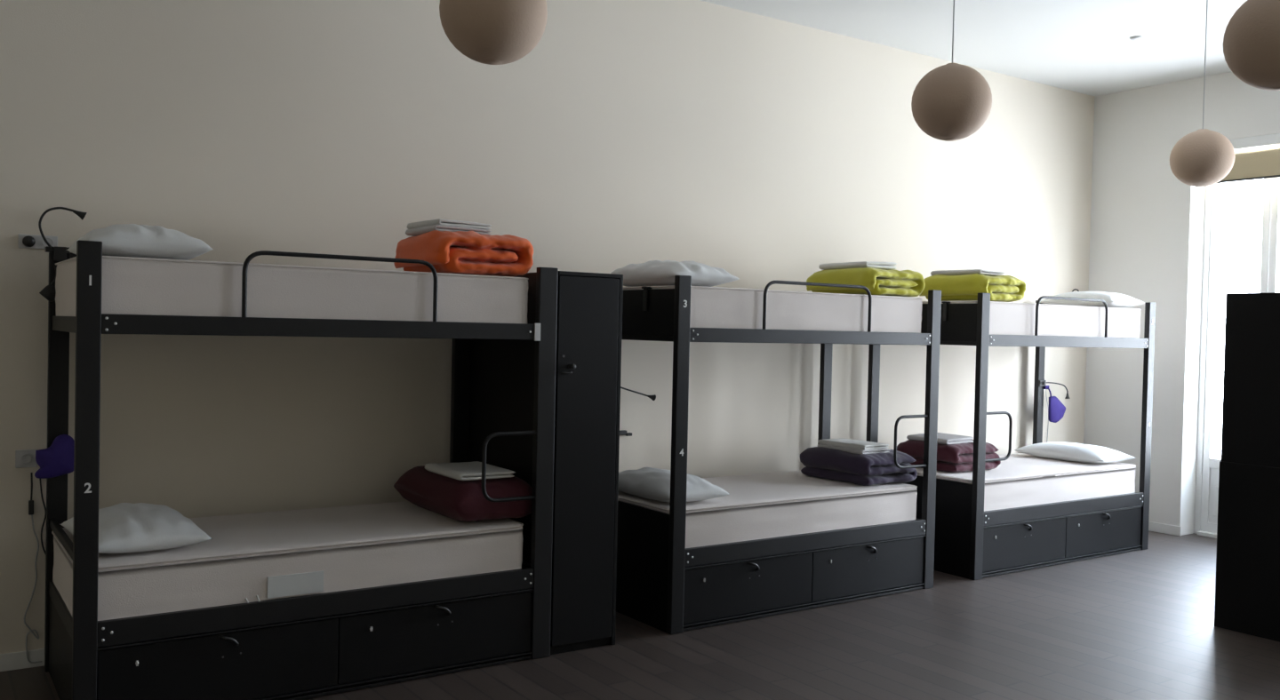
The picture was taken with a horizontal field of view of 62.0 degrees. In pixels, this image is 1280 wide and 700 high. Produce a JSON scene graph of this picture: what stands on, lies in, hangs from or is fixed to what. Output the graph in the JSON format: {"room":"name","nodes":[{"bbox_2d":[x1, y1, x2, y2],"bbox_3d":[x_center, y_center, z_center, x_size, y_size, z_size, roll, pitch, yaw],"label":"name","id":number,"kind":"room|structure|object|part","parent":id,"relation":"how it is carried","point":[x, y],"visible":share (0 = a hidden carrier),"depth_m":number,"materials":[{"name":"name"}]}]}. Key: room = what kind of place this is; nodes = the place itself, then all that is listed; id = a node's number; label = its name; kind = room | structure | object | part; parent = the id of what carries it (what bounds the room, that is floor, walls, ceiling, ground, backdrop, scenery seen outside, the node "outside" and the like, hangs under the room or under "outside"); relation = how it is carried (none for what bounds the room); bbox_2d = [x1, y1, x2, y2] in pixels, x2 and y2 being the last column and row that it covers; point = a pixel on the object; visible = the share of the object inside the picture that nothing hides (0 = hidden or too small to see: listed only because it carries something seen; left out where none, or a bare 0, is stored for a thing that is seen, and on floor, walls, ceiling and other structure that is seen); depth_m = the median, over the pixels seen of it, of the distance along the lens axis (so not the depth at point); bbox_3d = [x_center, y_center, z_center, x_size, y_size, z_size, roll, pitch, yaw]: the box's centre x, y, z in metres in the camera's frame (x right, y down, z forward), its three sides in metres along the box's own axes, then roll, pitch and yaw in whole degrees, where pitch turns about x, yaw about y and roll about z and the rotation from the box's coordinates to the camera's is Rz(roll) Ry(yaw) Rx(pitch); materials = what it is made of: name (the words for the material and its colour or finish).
{"room":"dormitory","nodes":[
{"label":"dormitory","id":0,"kind":"room"},
{"bbox_2d":[0,0,1094,654],"bbox_3d":[-0.635,-0.408,6.379,11.788,3.734,0.200,0,1,-35],"label":"wall","id":1,"kind":"structure","parent":0,"point":[760,149],"depth_m":5.93,"materials":[{"name":"white paint"}]},
{"bbox_2d":[0,648,44,671],"bbox_3d":[-0.689,1.421,6.278,11.208,0.078,0.014,0,1,-35],"label":"baseboard","id":2,"kind":"structure","parent":1,"relation":"attached to","point":[14,660],"depth_m":4.82,"materials":[{"name":"white paint"}]},
{"bbox_2d":[15,449,37,468],"bbox_3d":[-2.770,0.491,4.811,0.085,0.080,0.014,0,1,-35],"label":"wall socket","id":3,"kind":"object","parent":1,"relation":"attached to","point":[23,458],"visible":0.98,"depth_m":4.81,"materials":[{"name":"grey plastic"}]},
{"bbox_2d":[23,472,46,663],"bbox_3d":[-2.733,0.990,4.835,0.107,0.871,0.018,0,1,-35],"label":"lead","id":4,"kind":"object","parent":1,"relation":"attached to","point":[30,502],"visible":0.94,"depth_m":4.83,"materials":[{"name":"black plastic"}]},
{"bbox_2d":[28,500,33,515],"bbox_3d":[-2.750,0.712,4.814,0.022,0.065,0.018,0,1,-35],"label":"switch","id":5,"kind":"object","parent":4,"relation":"attached to","point":[30,502],"depth_m":4.81,"materials":[{"name":"black plastic"}]},
{"bbox_2d":[18,234,57,249],"bbox_3d":[-2.709,-0.487,4.801,0.155,0.062,0.042,0,1,-35],"label":"wall socket","id":6,"kind":"object","parent":1,"relation":"attached to","point":[25,241],"visible":0.83,"depth_m":4.80,"materials":[{"name":"grey plastic"}]},
{"bbox_2d":[619,430,631,436],"bbox_3d":[-0.113,0.518,6.630,0.135,0.034,0.035,0,1,-35],"label":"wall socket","id":7,"kind":"object","parent":1,"relation":"attached to","point":[621,432],"visible":0.7,"depth_m":6.63,"materials":[{"name":"black plastic"}]},
{"bbox_2d":[0,530,1279,699],"bbox_3d":[1.959,1.634,3.137,12.408,0.100,8.600,0,1,-35],"label":"floor","id":8,"kind":"structure","parent":0,"point":[1139,625],"depth_m":5.38,"materials":[{"name":"grey wood"}]},
{"bbox_2d":[44,240,558,699],"bbox_3d":[-1.537,0.524,4.965,2.060,1.887,1.001,0,1,-35],"label":"bunk bed","id":9,"kind":"object","parent":8,"relation":"on","point":[298,648],"visible":0.91,"depth_m":4.55,"materials":[{"name":"black metal"}]},
{"bbox_2d":[34,434,74,479],"bbox_3d":[-2.587,0.471,4.720,0.162,0.194,0.072,0,1,-35],"label":"pouch","id":10,"kind":"object","parent":9,"relation":"hanging from","point":[56,460],"visible":0.95,"depth_m":4.70,"materials":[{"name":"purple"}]},
{"bbox_3d":[-2.624,0.505,4.799,0.082,1.885,0.040,0,1,-35],"label":"post","id":11,"kind":"part","parent":9,"relation":"part of","materials":[{"name":"black metal"}]},
{"bbox_3d":[-2.380,1.078,4.414,0.030,0.075,0.904,0,1,-35],"label":"rail","id":12,"kind":"part","parent":9,"relation":"part of","materials":[{"name":"black metal"}]},
{"bbox_3d":[-2.389,1.288,4.416,0.016,0.345,0.904,0,1,-35],"label":"panel","id":13,"kind":"part","parent":9,"relation":"part of","materials":[{"name":"black laminate"}]},
{"bbox_3d":[-2.376,0.788,4.407,0.024,0.035,0.904,0,1,-35],"label":"rail","id":14,"kind":"part","parent":9,"relation":"part of","materials":[{"name":"black metal"}]},
{"bbox_2d":[38,207,87,302],"bbox_3d":[-2.579,-0.427,4.762,0.191,0.426,0.118,0,1,-35],"label":"reading lamp","id":15,"kind":"object","parent":9,"relation":"attached to","point":[60,253],"visible":0.88,"depth_m":4.74,"materials":[{"name":"black plastic"}]},
{"bbox_3d":[-2.589,-0.330,4.714,0.032,0.087,0.024,0,1,-35],"label":"cord","id":16,"kind":"part","parent":15,"relation":"part of","materials":[{"name":"black plastic"}]},
{"bbox_3d":[-2.354,-0.108,4.390,0.030,0.064,0.904,0,1,-35],"label":"rail","id":17,"kind":"part","parent":9,"relation":"part of","materials":[{"name":"black metal"}]},
{"bbox_3d":[-2.089,0.533,4.022,0.082,1.885,0.040,0,1,-35],"label":"post","id":18,"kind":"part","parent":9,"relation":"part of","materials":[{"name":"black metal"}]},
{"bbox_3d":[-1.687,1.294,4.328,0.929,0.288,0.018,0,1,-35],"label":"drawer","id":19,"kind":"part","parent":9,"relation":"part of","materials":[{"name":"black laminate"}]},
{"bbox_3d":[-1.662,1.181,4.315,0.078,0.054,0.033,0,1,-35],"label":"handle","id":20,"kind":"part","parent":9,"relation":"part of","materials":[{"name":"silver metal"}]},
{"bbox_2d":[51,501,523,621],"bbox_3d":[-1.588,0.946,4.947,1.936,0.257,0.924,0,1,-35],"label":"mattress","id":21,"kind":"object","parent":9,"relation":"on","point":[248,558],"visible":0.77,"depth_m":4.63,"materials":[{"name":"off-white beige cloth"}]},
{"bbox_2d":[60,503,212,553],"bbox_3d":[-2.135,0.738,4.500,0.460,0.148,0.660,0,1,-37],"label":"pillow","id":22,"kind":"object","parent":21,"relation":"on","point":[124,528],"visible":0.84,"depth_m":4.33,"materials":[{"name":"white fabric"}]},
{"bbox_2d":[393,465,532,522],"bbox_3d":[-0.886,0.712,5.388,0.447,0.216,0.782,0,1,-35],"label":"quilt","id":23,"kind":"object","parent":21,"relation":"on","point":[455,500],"visible":0.77,"depth_m":5.12,"materials":[{"name":"red fabric"}]},
{"bbox_2d":[424,461,515,480],"bbox_3d":[-0.846,0.595,5.274,0.300,0.040,0.431,0,1,-35],"label":"sheet","id":24,"kind":"object","parent":23,"relation":"on","point":[464,471],"visible":0.93,"depth_m":5.17,"materials":[{"name":"white fabric"}]},
{"bbox_2d":[55,256,528,323],"bbox_3d":[-1.565,-0.236,4.927,1.936,0.265,0.913,0,1,-35],"label":"mattress","id":25,"kind":"object","parent":9,"relation":"on","point":[130,285],"visible":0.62,"depth_m":4.48,"materials":[{"name":"white fabric"}]},
{"bbox_2d":[66,224,212,260],"bbox_3d":[-2.096,-0.447,4.448,0.460,0.149,0.660,0,1,-35],"label":"pillow","id":26,"kind":"object","parent":25,"relation":"on","point":[120,240],"visible":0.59,"depth_m":4.22,"materials":[{"name":"white fabric"}]},
{"bbox_2d":[393,230,533,276],"bbox_3d":[-0.870,-0.467,5.215,0.528,0.208,0.610,0,1,-35],"label":"quilt","id":27,"kind":"object","parent":25,"relation":"on","point":[465,252],"visible":0.89,"depth_m":5.00,"materials":[{"name":"orange fabric"}]},
{"bbox_2d":[405,224,492,236],"bbox_3d":[-0.938,-0.574,5.193,0.300,0.035,0.365,0,1,-35],"label":"sheet","id":28,"kind":"object","parent":27,"relation":"on","point":[412,232],"visible":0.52,"depth_m":5.06,"materials":[{"name":"grey fabric"}]},
{"bbox_2d":[406,218,491,230],"bbox_3d":[-0.934,-0.604,5.202,0.287,0.035,0.354,0,1,-37],"label":"sheet","id":29,"kind":"object","parent":28,"relation":"on","point":[438,221],"visible":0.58,"depth_m":5.08,"materials":[{"name":"white fabric"}]},
{"bbox_3d":[-1.292,1.089,4.589,1.880,0.095,0.030,0,1,-35],"label":"rail","id":30,"kind":"part","parent":9,"relation":"part of","materials":[{"name":"black metal"}]},
{"bbox_3d":[-1.266,-0.093,4.565,1.880,0.076,0.030,0,1,-35],"label":"rail","id":31,"kind":"part","parent":9,"relation":"part of","materials":[{"name":"black metal"}]},
{"bbox_3d":[-1.262,-0.253,4.557,0.849,0.304,0.019,0,1,-35],"label":"guard rail","id":32,"kind":"part","parent":9,"relation":"part of","materials":[{"name":"black metal"}]},
{"bbox_3d":[-0.913,1.300,4.861,0.937,0.288,0.018,0,1,-35],"label":"drawer","id":33,"kind":"part","parent":9,"relation":"part of","materials":[{"name":"black laminate"}]},
{"bbox_3d":[-0.892,1.187,4.846,0.078,0.054,0.033,0,1,-35],"label":"handle","id":34,"kind":"part","parent":9,"relation":"part of","materials":[{"name":"black plastic"}]},
{"bbox_3d":[-1.002,0.518,5.917,0.098,1.885,0.040,0,1,-35],"label":"post","id":35,"kind":"part","parent":9,"relation":"part of","materials":[{"name":"black metal"}]},
{"bbox_3d":[-0.621,0.551,5.034,0.276,0.331,0.019,0,1,-35],"label":"guard rail","id":36,"kind":"part","parent":9,"relation":"part of","materials":[{"name":"black metal"}]},
{"bbox_3d":[-0.729,1.092,5.553,0.030,0.075,0.904,0,1,-35],"label":"rail","id":37,"kind":"part","parent":9,"relation":"part of","materials":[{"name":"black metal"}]},
{"bbox_3d":[-0.489,-0.086,5.077,0.030,0.084,0.008,0,1,-35],"label":"bracket plate","id":38,"kind":"part","parent":9,"relation":"part of","materials":[{"name":"grey plastic"}]},
{"bbox_3d":[-0.467,0.546,5.140,0.098,1.885,0.040,0,1,-35],"label":"post","id":39,"kind":"part","parent":9,"relation":"part of","materials":[{"name":"black metal"}]},
{"bbox_2d":[468,271,623,655],"bbox_3d":[-0.527,0.541,5.650,0.371,1.871,1.019,0,1,-35],"label":"wardrobe","id":40,"kind":"object","parent":8,"relation":"on","point":[589,316],"visible":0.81,"depth_m":5.29,"materials":[{"name":"black laminate"}]},
{"bbox_3d":[-0.329,0.081,5.173,0.026,0.026,0.035,0,1,-35],"label":"knob","id":41,"kind":"part","parent":40,"relation":"part of","materials":[{"name":"black plastic"}]},
{"bbox_3d":[-0.270,0.543,5.261,0.345,1.804,0.017,0,1,-35],"label":"door","id":42,"kind":"part","parent":40,"relation":"part of","materials":[{"name":"black laminate"}]},
{"bbox_2d":[616,275,941,634],"bbox_3d":[0.749,0.543,6.540,2.080,1.887,1.001,0,1,-35],"label":"bunk bed","id":43,"kind":"object","parent":8,"relation":"on","point":[668,587],"visible":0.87,"depth_m":5.94,"materials":[{"name":"black metal"}]},
{"bbox_2d":[620,386,655,400],"bbox_3d":[-0.123,0.241,6.470,0.524,0.146,0.042,0,1,-35],"label":"reading lamp","id":44,"kind":"object","parent":43,"relation":"attached to","point":[652,397],"visible":0.41,"depth_m":6.57,"materials":[{"name":"black plastic"}]},
{"bbox_3d":[-0.104,1.167,5.985,0.010,0.625,0.904,0,1,-35],"label":"panel","id":45,"kind":"part","parent":43,"relation":"part of","materials":[{"name":"black laminate"}]},
{"bbox_3d":[-0.060,-0.089,5.971,0.030,0.064,0.904,0,1,-35],"label":"rail","id":46,"kind":"part","parent":43,"relation":"part of","materials":[{"name":"black metal"}]},
{"bbox_3d":[-0.074,-0.210,5.957,0.010,0.250,0.904,0,1,-35],"label":"panel","id":47,"kind":"part","parent":43,"relation":"part of","materials":[{"name":"black metal"}]},
{"bbox_3d":[0.205,0.551,5.603,0.082,1.885,0.040,0,1,-35],"label":"post","id":48,"kind":"part","parent":43,"relation":"part of","materials":[{"name":"black metal"}]},
{"bbox_3d":[0.608,1.313,5.909,0.929,0.288,0.018,0,1,-35],"label":"drawer","id":49,"kind":"part","parent":43,"relation":"part of","materials":[{"name":"black laminate"}]},
{"bbox_3d":[0.632,1.199,5.896,0.078,0.054,0.033,0,1,-35],"label":"handle","id":50,"kind":"part","parent":43,"relation":"part of","materials":[{"name":"black plastic"}]},
{"bbox_2d":[617,471,917,548],"bbox_3d":[0.711,0.962,6.538,1.956,0.253,0.913,0,1,-35],"label":"mattress","id":51,"kind":"object","parent":43,"relation":"on","point":[780,504],"visible":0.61,"depth_m":6.22,"materials":[{"name":"white fabric"}]},
{"bbox_2d":[618,467,729,502],"bbox_3d":[0.123,0.757,6.069,0.420,0.148,0.740,0,1,-35],"label":"pillow","id":52,"kind":"object","parent":51,"relation":"on","point":[652,484],"visible":0.73,"depth_m":5.88,"materials":[{"name":"white fabric"}]},
{"bbox_2d":[800,447,917,486],"bbox_3d":[1.422,0.738,6.954,0.520,0.202,0.639,0,1,-35],"label":"quilt","id":53,"kind":"object","parent":51,"relation":"on","point":[820,462],"visible":0.94,"depth_m":6.75,"materials":[{"name":"purple fabric"}]},
{"bbox_2d":[817,444,890,454],"bbox_3d":[1.382,0.636,6.908,0.257,0.033,0.408,0,1,-35],"label":"sheet","id":54,"kind":"object","parent":53,"relation":"on","point":[844,449],"visible":0.65,"depth_m":6.77,"materials":[{"name":"grey fabric"}]},
{"bbox_2d":[818,439,888,449],"bbox_3d":[1.386,0.608,6.916,0.245,0.033,0.394,0,1,-37],"label":"sheet","id":55,"kind":"object","parent":54,"relation":"on","point":[840,443],"visible":1,"depth_m":6.83,"materials":[{"name":"white fabric"}]},
{"bbox_2d":[623,285,922,333],"bbox_3d":[0.738,-0.217,6.513,1.956,0.265,0.913,0,1,-35],"label":"mattress","id":56,"kind":"object","parent":43,"relation":"on","point":[721,308],"visible":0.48,"depth_m":6.08,"materials":[{"name":"white fabric"}]},
{"bbox_2d":[610,260,739,287],"bbox_3d":[0.160,-0.432,6.039,0.450,0.155,0.760,0,1,-35],"label":"pillow","id":57,"kind":"object","parent":56,"relation":"on","point":[652,273],"visible":0.73,"depth_m":5.81,"materials":[{"name":"white fabric"}]},
{"bbox_2d":[806,267,924,296],"bbox_3d":[1.440,-0.435,6.821,0.526,0.182,0.607,0,1,-35],"label":"quilt","id":58,"kind":"object","parent":56,"relation":"on","point":[879,282],"visible":0.79,"depth_m":6.62,"materials":[{"name":"yellow fabric"}]},
{"bbox_2d":[818,261,896,269],"bbox_3d":[1.383,-0.537,6.794,0.280,0.050,0.426,0,1,-35],"label":"sheet","id":59,"kind":"object","parent":58,"relation":"on","point":[862,264],"visible":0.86,"depth_m":6.65,"materials":[{"name":"white fabric"}]},
{"bbox_3d":[1.008,1.108,6.175,1.896,0.095,0.030,0,1,-35],"label":"rail","id":60,"kind":"part","parent":43,"relation":"part of","materials":[{"name":"black metal"}]},
{"bbox_3d":[1.034,-0.074,6.150,1.896,0.076,0.030,0,1,-35],"label":"rail","id":61,"kind":"part","parent":43,"relation":"part of","materials":[{"name":"black metal"}]},
{"bbox_3d":[1.032,-0.234,6.138,0.849,0.304,0.019,0,1,-35],"label":"guard rail","id":62,"kind":"part","parent":43,"relation":"part of","materials":[{"name":"black metal"}]},
{"bbox_3d":[1.299,0.536,7.502,0.082,1.885,0.040,0,1,-35],"label":"post","id":63,"kind":"part","parent":43,"relation":"part of","materials":[{"name":"black metal"}]},
{"bbox_3d":[1.387,1.319,6.446,0.953,0.288,0.018,0,1,-35],"label":"drawer","id":64,"kind":"part","parent":43,"relation":"part of","materials":[{"name":"black laminate"}]},
{"bbox_3d":[1.402,1.205,6.426,0.078,0.054,0.033,0,1,-35],"label":"handle","id":65,"kind":"part","parent":43,"relation":"part of","materials":[{"name":"black plastic"}]},
{"bbox_3d":[1.680,0.570,6.619,0.292,0.331,0.019,0,1,-35],"label":"guard rail","id":66,"kind":"part","parent":43,"relation":"part of","materials":[{"name":"black metal"}]},
{"bbox_3d":[1.834,0.564,6.725,0.082,1.885,0.040,0,1,-35],"label":"post","id":67,"kind":"part","parent":43,"relation":"part of","materials":[{"name":"black metal"}]},
{"bbox_2d":[866,292,1155,580],"bbox_3d":[2.775,0.559,7.937,2.080,1.887,1.001,0,1,-35],"label":"bunk bed","id":68,"kind":"object","parent":8,"relation":"on","point":[972,543],"visible":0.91,"depth_m":7.33,"materials":[{"name":"black metal"}]},
{"bbox_3d":[1.697,0.540,7.777,0.082,1.885,0.040,0,1,-35],"label":"post","id":69,"kind":"part","parent":68,"relation":"part of","materials":[{"name":"black metal"}]},
{"bbox_3d":[1.922,1.183,7.382,0.010,0.625,0.904,0,1,-35],"label":"panel","id":70,"kind":"part","parent":68,"relation":"part of","materials":[{"name":"black laminate"}]},
{"bbox_3d":[1.953,-0.194,7.353,0.010,0.250,0.904,0,1,-35],"label":"panel","id":71,"kind":"part","parent":68,"relation":"part of","materials":[{"name":"black metal"}]},
{"bbox_3d":[1.967,-0.073,7.367,0.030,0.064,0.904,0,1,-35],"label":"rail","id":72,"kind":"part","parent":68,"relation":"part of","materials":[{"name":"black metal"}]},
{"bbox_3d":[2.232,0.568,6.999,0.082,1.885,0.040,0,1,-35],"label":"post","id":73,"kind":"part","parent":68,"relation":"part of","materials":[{"name":"black metal"}]},
{"bbox_3d":[2.385,0.576,7.104,0.289,0.331,0.019,0,1,-35],"label":"guard rail","id":74,"kind":"part","parent":68,"relation":"part of","materials":[{"name":"black metal"}]},
{"bbox_3d":[2.634,1.329,7.305,0.929,0.288,0.018,0,1,-35],"label":"drawer","id":75,"kind":"part","parent":68,"relation":"part of","materials":[{"name":"black laminate"}]},
{"bbox_2d":[915,453,1135,511],"bbox_3d":[2.738,0.979,7.934,1.956,0.253,0.913,0,1,-35],"label":"mattress","id":76,"kind":"object","parent":68,"relation":"on","point":[1022,479],"visible":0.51,"depth_m":7.60,"materials":[{"name":"white fabric"}]},
{"bbox_2d":[896,440,1000,472],"bbox_3d":[2.213,0.742,7.671,0.543,0.200,0.567,0,1,-35],"label":"quilt","id":77,"kind":"object","parent":76,"relation":"on","point":[950,458],"visible":0.63,"depth_m":7.43,"materials":[{"name":"red fabric"}]},
{"bbox_2d":[906,432,973,444],"bbox_3d":[2.147,0.632,7.629,0.298,0.048,0.370,0,1,-35],"label":"sheet","id":78,"kind":"object","parent":77,"relation":"on","point":[942,438],"visible":0.77,"depth_m":7.54,"materials":[{"name":"grey fabric"}]},
{"bbox_2d":[1014,441,1135,463],"bbox_3d":[3.397,0.793,8.350,0.450,0.127,0.780,0,1,-35],"label":"pillow","id":79,"kind":"object","parent":76,"relation":"on","point":[1060,451],"visible":1,"depth_m":8.17,"materials":[{"name":"white fabric"}]},
{"bbox_3d":[2.658,1.216,7.292,0.078,0.054,0.033,0,1,-35],"label":"handle","id":80,"kind":"part","parent":68,"relation":"part of","materials":[{"name":"black plastic"}]},
{"bbox_2d":[922,300,1141,338],"bbox_3d":[2.764,-0.201,7.910,1.956,0.266,0.913,0,1,-35],"label":"mattress","id":81,"kind":"object","parent":68,"relation":"on","point":[1005,318],"visible":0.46,"depth_m":7.50,"materials":[{"name":"white fabric"}]},
{"bbox_2d":[919,273,1026,302],"bbox_3d":[2.306,-0.432,7.401,0.489,0.189,0.599,0,1,-35],"label":"quilt","id":82,"kind":"object","parent":81,"relation":"on","point":[1007,288],"visible":0.82,"depth_m":7.20,"materials":[{"name":"yellow fabric"}]},
{"bbox_2d":[930,269,1005,275],"bbox_3d":[2.267,-0.531,7.378,0.282,0.037,0.424,0,1,-35],"label":"sheet","id":83,"kind":"object","parent":82,"relation":"on","point":[966,271],"visible":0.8,"depth_m":7.24,"materials":[{"name":"grey fabric"}]},
{"bbox_2d":[1040,291,1143,308],"bbox_3d":[3.499,-0.391,8.268,0.440,0.130,0.640,0,1,-35],"label":"pillow","id":84,"kind":"object","parent":81,"relation":"on","point":[1113,300],"visible":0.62,"depth_m":8.08,"materials":[{"name":"white fabric"}]},
{"bbox_3d":[3.325,0.553,8.899,0.082,1.885,0.040,0,1,-35],"label":"post","id":85,"kind":"part","parent":68,"relation":"part of","materials":[{"name":"black metal"}]},
{"bbox_2d":[1038,380,1070,442],"bbox_3d":[3.448,0.512,9.004,0.423,0.568,0.148,0,1,-35],"label":"reading lamp","id":86,"kind":"object","parent":68,"relation":"attached to","point":[1041,383],"visible":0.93,"depth_m":9.02,"materials":[{"name":"black plastic"}]},
{"bbox_3d":[3.405,0.511,9.030,0.015,0.568,0.272,2,2,43],"label":"cord","id":87,"kind":"part","parent":86,"relation":"part of","materials":[{"name":"grey plastic"}]},
{"bbox_2d":[1043,385,1065,423],"bbox_3d":[3.487,0.455,8.935,0.248,0.312,0.078,0,1,-35],"label":"pouch","id":88,"kind":"object","parent":68,"relation":"hanging from","point":[1057,410],"visible":1,"depth_m":8.89,"materials":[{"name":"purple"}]},
{"bbox_3d":[3.034,1.124,7.571,1.896,0.095,0.030,0,1,-35],"label":"rail","id":89,"kind":"part","parent":68,"relation":"part of","materials":[{"name":"black metal"}]},
{"bbox_3d":[3.061,-0.058,7.547,1.896,0.076,0.030,0,1,-35],"label":"rail","id":90,"kind":"part","parent":68,"relation":"part of","materials":[{"name":"black metal"}]},
{"bbox_3d":[3.059,-0.218,7.534,0.849,0.304,0.019,0,1,-35],"label":"guard rail","id":91,"kind":"part","parent":68,"relation":"part of","materials":[{"name":"black metal"}]},
{"bbox_3d":[3.414,1.335,7.842,0.953,0.288,0.018,0,1,-35],"label":"drawer","id":92,"kind":"part","parent":68,"relation":"part of","materials":[{"name":"black laminate"}]},
{"bbox_3d":[3.428,1.222,7.823,0.078,0.054,0.033,0,1,-35],"label":"handle","id":93,"kind":"part","parent":68,"relation":"part of","materials":[{"name":"black plastic"}]},
{"bbox_3d":[3.861,0.581,8.122,0.082,1.885,0.040,0,1,-35],"label":"post","id":94,"kind":"part","parent":68,"relation":"part of","materials":[{"name":"black metal"}]},
{"bbox_2d":[1214,292,1279,642],"bbox_3d":[3.693,0.634,5.656,0.376,1.872,1.027,0,1,-35],"label":"wardrobe","id":95,"kind":"object","parent":8,"relation":"on","point":[1247,582],"visible":1,"depth_m":5.84,"materials":[{"name":"black laminate"}]},
{"bbox_2d":[700,0,1247,96],"bbox_3d":[1.789,-2.200,2.882,11.788,0.100,8.600,0,1,-35],"label":"ceiling","id":96,"kind":"structure","parent":0,"point":[1082,46],"depth_m":7.44,"materials":[{"name":"white paint"}]},
{"bbox_2d":[439,0,547,64],"bbox_3d":[-0.538,-1.649,3.972,0.401,1.151,0.401,0,1,-35],"label":"pendant lamp","id":97,"kind":"object","parent":96,"relation":"hanging from","point":[490,32],"visible":1,"depth_m":3.86,"materials":[{"name":"beige paper"}]},
{"bbox_2d":[911,0,991,141],"bbox_3d":[1.597,-1.640,5.431,0.397,1.134,0.397,0,1,-35],"label":"pendant lamp","id":98,"kind":"object","parent":96,"relation":"hanging from","point":[952,101],"visible":1,"depth_m":5.30,"materials":[{"name":"beige paper"}]},
{"bbox_3d":[1.588,-1.265,5.438,0.397,0.385,0.397,0,1,-35],"label":"lamp shade","id":99,"kind":"part","parent":98,"relation":"part of","materials":[{"name":"beige paper"}]},
{"bbox_3d":[1.601,-1.819,5.427,0.006,0.736,0.006,1,1,-12],"label":"cord","id":100,"kind":"part","parent":98,"relation":"part of","materials":[{"name":"grey plastic"}]},
{"bbox_2d":[1129,35,1142,39],"bbox_3d":[3.500,-2.202,7.520,0.080,0.012,0.080,0,1,-35],"label":"smoke detector","id":101,"kind":"object","parent":96,"relation":"attached to","point":[1136,37],"visible":1,"depth_m":7.51,"materials":[{"name":"grey plastic"}]},
{"bbox_2d":[1169,0,1235,187],"bbox_3d":[3.438,-1.593,6.494,0.355,1.189,0.355,0,1,-35],"label":"pendant lamp","id":102,"kind":"object","parent":96,"relation":"hanging from","point":[1203,157],"visible":1,"depth_m":6.39,"materials":[{"name":"beige paper"}]},
{"bbox_3d":[3.429,-1.171,6.503,0.355,0.344,0.355,0,1,-35],"label":"lamp shade","id":103,"kind":"part","parent":102,"relation":"part of","materials":[{"name":"beige paper"}]},
{"bbox_3d":[3.442,-1.752,6.491,0.006,0.831,0.006,1,1,-12],"label":"cord","id":104,"kind":"part","parent":102,"relation":"part of","materials":[{"name":"grey plastic"}]},
{"bbox_2d":[1222,0,1279,90],"bbox_3d":[2.450,-1.576,4.041,0.401,1.166,0.401,0,1,-35],"label":"pendant lamp","id":105,"kind":"object","parent":96,"relation":"hanging from","point":[1251,44],"visible":1,"depth_m":3.97,"materials":[{"name":"beige paper"}]},
{"bbox_2d":[1083,72,1279,535],"bbox_3d":[6.443,-0.246,6.158,0.380,3.734,8.200,0,1,-35],"label":"wall","id":106,"kind":"structure","parent":0,"point":[1143,217],"depth_m":8.90,"materials":[{"name":"white paint"}]},
{"bbox_2d":[1148,521,1181,536],"bbox_3d":[4.175,1.472,9.083,0.014,0.078,0.885,0,1,-35],"label":"baseboard","id":107,"kind":"structure","parent":106,"relation":"attached to","point":[1166,529],"depth_m":8.82,"materials":[{"name":"white paint"}]},
{"bbox_2d":[1193,144,1279,538],"bbox_3d":[5.067,-0.052,8.215,0.110,3.200,1.494,0,1,-35],"label":"window","id":108,"kind":"structure","parent":106,"relation":"in","point":[1207,467],"depth_m":8.76,"materials":[{"name":"white paint"}]},
{"bbox_3d":[4.791,1.199,8.634,0.032,0.450,0.359,0,1,-35],"label":"panel","id":109,"kind":"part","parent":108,"relation":"part of","materials":[{"name":"white paint"}]},
{"bbox_2d":[1184,133,1279,462],"bbox_3d":[4.928,-0.358,8.108,0.085,2.591,1.482,0,1,-35],"label":"roller blind","id":110,"kind":"object","parent":108,"relation":"attached to","point":[1260,164],"visible":0.7,"depth_m":8.31,"materials":[{"name":"beige fabric"}]},
{"bbox_3d":[4.497,-0.317,8.689,0.022,2.466,0.034,0,1,-35],"label":"pull chain","id":111,"kind":"part","parent":110,"relation":"part of","materials":[{"name":"white paint"}]},
{"bbox_3d":[5.087,-0.037,8.229,0.050,3.110,0.459,0,1,-35],"label":"sash","id":112,"kind":"part","parent":108,"relation":"part of","materials":[{"name":"white paint"}]}
]}

